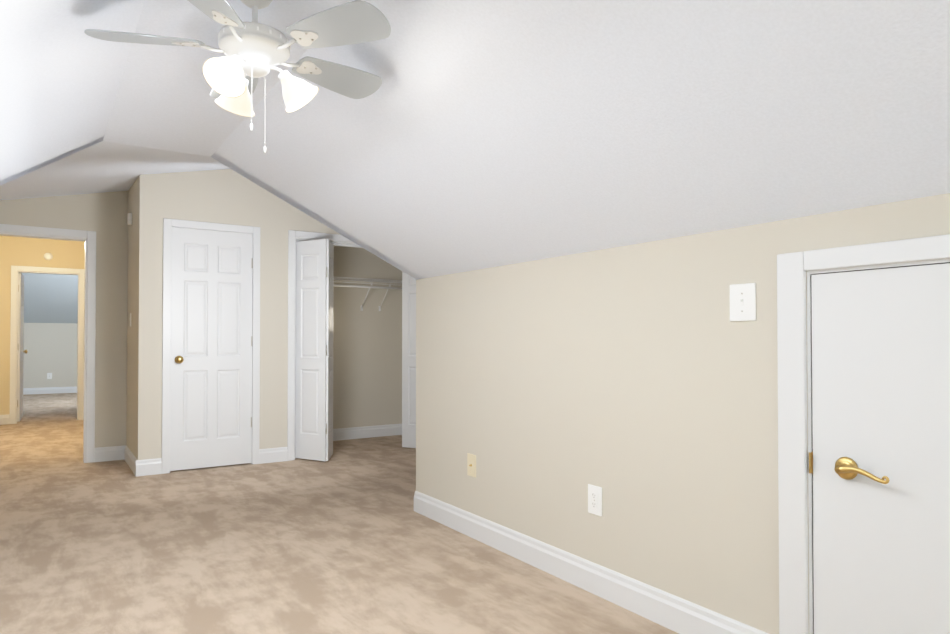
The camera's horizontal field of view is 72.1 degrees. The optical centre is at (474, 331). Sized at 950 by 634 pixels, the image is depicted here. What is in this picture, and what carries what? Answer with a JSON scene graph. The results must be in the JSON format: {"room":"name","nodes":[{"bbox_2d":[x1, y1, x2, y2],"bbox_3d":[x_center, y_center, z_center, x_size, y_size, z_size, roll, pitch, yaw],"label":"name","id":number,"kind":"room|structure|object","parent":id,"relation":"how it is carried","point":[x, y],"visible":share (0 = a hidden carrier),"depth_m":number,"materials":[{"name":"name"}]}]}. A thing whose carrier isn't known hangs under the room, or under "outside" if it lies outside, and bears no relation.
{"room":"attic bedroom","nodes":[
{"label":"attic bedroom","id":0,"kind":"room"},
{"bbox_2d":[0,236,84,414],"bbox_3d":[-5.839,-0.013,8.720,1.500,2.450,0.120,1,-1,-33],"label":"wall","id":1,"kind":"structure","parent":0,"point":[19,251],"depth_m":8.54,"materials":[{"name":"beige paint"}]},
{"bbox_2d":[17,273,27,421],"bbox_3d":[-6.211,0.211,8.965,0.110,1.985,0.718,1,-1,-33],"label":"door","id":2,"kind":"structure","parent":1,"relation":"in","point":[21,351],"depth_m":8.80,"materials":[{"name":"white wood"}]},
{"bbox_2d":[9,265,84,423],"bbox_3d":[-5.735,0.180,8.777,0.830,2.065,0.140,1,-1,-33],"label":"door frame","id":3,"kind":"structure","parent":1,"relation":"attached to","point":[16,270],"depth_m":8.65,"materials":[{"name":"white wood"}]},
{"bbox_2d":[44,253,52,259],"bbox_3d":[-5.706,-0.998,8.731,0.104,0.104,0.031,1,-1,-33],"label":"smoke detector","id":4,"kind":"object","parent":1,"relation":"attached to","point":[48,256],"visible":1,"depth_m":8.72,"materials":[{"name":"white plastic"}]},
{"bbox_2d":[22,273,77,387],"bbox_3d":[-8.235,0.007,12.698,3.540,2.520,1.840,1,-1,-33],"label":"wall","id":5,"kind":"structure","parent":0,"point":[50,321],"depth_m":11.90,"materials":[{"name":"grey paint"}]},
{"bbox_2d":[47,373,51,378],"bbox_3d":[-8.690,0.916,13.338,0.084,0.124,0.009,1,-1,-33],"label":"outlet","id":6,"kind":"object","parent":5,"relation":"attached to","point":[49,375],"visible":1,"depth_m":13.34,"materials":[{"name":"white plastic"}]},
{"bbox_2d":[0,191,127,447],"bbox_3d":[-3.908,-0.206,5.612,1.620,2.750,0.120,1,-1,-33],"label":"wall","id":7,"kind":"structure","parent":0,"point":[104,215],"depth_m":5.91,"materials":[{"name":"beige paint"}]},
{"bbox_2d":[0,224,95,462],"bbox_3d":[-3.876,0.135,5.631,1.036,2.068,0.161,1,-1,-33],"label":"trim","id":8,"kind":"structure","parent":7,"relation":"attached to","point":[88,238],"depth_m":5.82,"materials":[{"name":"white wood"}]},
{"bbox_2d":[0,141,229,199],"bbox_3d":[-1.901,-1.232,5.162,4.700,0.629,3.260,1,-1,-33],"label":"ceiling","id":9,"kind":"structure","parent":0,"point":[102,167],"depth_m":4.68,"materials":[{"name":"white paint"}]},
{"bbox_2d":[126,169,294,459],"bbox_3d":[-2.459,-0.200,6.040,1.270,2.750,1.020,1,-1,-33],"label":"wall block","id":10,"kind":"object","parent":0,"point":[227,196],"visible":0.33,"depth_m":5.60,"materials":[{"name":"beige paint"}]},
{"bbox_2d":[127,213,131,224],"bbox_3d":[-3.036,-0.984,5.743,0.031,0.100,0.064,1,-1,-33],"label":"box","id":11,"kind":"object","parent":10,"relation":"attached to","point":[129,219],"visible":1,"depth_m":5.72,"materials":[{"name":"white plastic"}]},
{"bbox_2d":[162,218,259,473],"bbox_3d":[-2.260,0.123,5.606,0.784,2.092,0.118,1,-1,-33],"label":"door frame","id":12,"kind":"structure","parent":10,"relation":"attached to","point":[168,224],"depth_m":5.48,"materials":[{"name":"white wood"}]},
{"bbox_2d":[170,227,252,470],"bbox_3d":[-2.228,0.147,5.567,0.672,2.018,0.108,1,-1,-33],"label":"door","id":13,"kind":"structure","parent":12,"relation":"attached to","point":[211,359],"depth_m":5.57,"materials":[{"name":"white wood"}]},
{"bbox_2d":[0,136,422,279],"bbox_3d":[-1.595,-0.491,3.343,3.220,0.904,0.099,1,-1,-33],"label":"trim","id":14,"kind":"structure","parent":0,"point":[384,258],"depth_m":3.68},
{"bbox_2d":[0,393,678,633],"bbox_3d":[-3.374,1.230,6.363,5.960,0.100,17.900,1,-1,-33],"label":"floor","id":15,"kind":"structure","parent":0,"point":[345,538],"depth_m":3.31,"materials":[{"name":"carpet"}]},
{"bbox_2d":[295,208,401,428],"bbox_3d":[-1.021,-0.195,6.438,1.570,2.750,0.100,1,-1,-33],"label":"wall","id":16,"kind":"structure","parent":0,"point":[367,365],"depth_m":6.31,"materials":[{"name":"beige paint"}]},
{"bbox_2d":[295,239,333,460],"bbox_3d":[-1.417,0.161,5.978,0.372,2.003,0.338,1,-1,-33],"label":"bifold door","id":17,"kind":"structure","parent":16,"relation":"in","point":[314,355],"depth_m":5.92,"materials":[{"name":"white wood"}]},
{"bbox_2d":[287,230,361,460],"bbox_3d":[-1.041,0.134,6.409,1.634,2.092,0.118,1,-1,-33],"label":"door frame","id":18,"kind":"structure","parent":16,"relation":"attached to","point":[335,239],"depth_m":5.93,"materials":[{"name":"white wood"}]},
{"bbox_2d":[334,277,401,310],"bbox_3d":[-1.404,-0.399,7.021,1.565,0.335,0.308,1,-1,-33],"label":"shelf","id":19,"kind":"object","parent":16,"relation":"attached to","point":[370,281],"visible":0.52,"depth_m":7.11,"materials":[{"name":"white metal"}]},
{"bbox_2d":[402,272,415,447],"bbox_3d":[-0.497,0.169,6.585,0.372,2.003,0.338,1,-1,-33],"label":"bifold door","id":20,"kind":"structure","parent":16,"relation":"in","point":[408,361],"depth_m":6.57,"materials":[{"name":"white wood"}]},
{"bbox_2d":[0,0,949,278],"bbox_3d":[-0.109,-0.602,1.091,3.220,1.064,5.500,1,-1,-33],"label":"ceiling","id":21,"kind":"structure","parent":0,"point":[474,134],"depth_m":2.03,"materials":[{"name":"white paint"}]},
{"bbox_2d":[84,0,390,152],"bbox_3d":[-0.630,-0.738,1.869,0.830,0.450,0.813,1,-1,-33],"label":"ceiling fan","id":22,"kind":"object","parent":21,"relation":"hanging from","point":[254,50],"visible":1,"depth_m":1.78,"materials":[{"name":"white"}]},
{"bbox_2d":[416,193,949,633],"bbox_3d":[1.152,0.379,1.981,0.120,1.480,5.380,1,-1,-33],"label":"wall","id":23,"kind":"structure","parent":0,"point":[638,383],"depth_m":2.64,"materials":[{"name":"beige paint"}]},
{"bbox_2d":[0,386,768,633],"bbox_3d":[-3.180,1.117,6.433,5.160,0.127,17.600,1,-1,-33],"label":"baseboard","id":24,"kind":"structure","parent":23,"relation":"attached to","point":[679,615],"depth_m":3.08,"materials":[{"name":"white wood"}]},
{"bbox_2d":[467,453,475,477],"bbox_3d":[-0.023,0.747,3.633,0.017,0.124,0.084,1,-1,-33],"label":"outlet","id":25,"kind":"object","parent":23,"relation":"attached to","point":[471,464],"visible":1,"depth_m":3.63,"materials":[{"name":"beige plastic"}]},
{"bbox_2d":[588,484,601,516],"bbox_3d":[0.517,0.730,2.821,0.009,0.124,0.084,1,-1,-33],"label":"outlet","id":26,"kind":"object","parent":23,"relation":"attached to","point":[595,500],"visible":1,"depth_m":2.82,"materials":[{"name":"white plastic"}]},
{"bbox_2d":[730,283,755,320],"bbox_3d":[0.911,-0.098,2.230,0.016,0.128,0.100,1,-1,-33],"label":"light switch","id":27,"kind":"object","parent":23,"relation":"attached to","point":[742,302],"visible":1,"depth_m":2.23,"materials":[{"name":"white plastic"}]},
{"bbox_2d":[777,234,949,633],"bbox_3d":[1.257,0.431,1.750,0.078,1.369,0.904,1,-1,-33],"label":"door frame","id":28,"kind":"structure","parent":23,"relation":"attached to","point":[795,487],"depth_m":2.05,"materials":[{"name":"white wood"}]},
{"bbox_2d":[811,263,949,633],"bbox_3d":[1.237,0.462,1.729,0.090,1.283,0.714,1,-1,-33],"label":"wall door","id":29,"kind":"structure","parent":23,"relation":"in","point":[881,433],"depth_m":1.86,"materials":[{"name":"white wood"}]}
]}

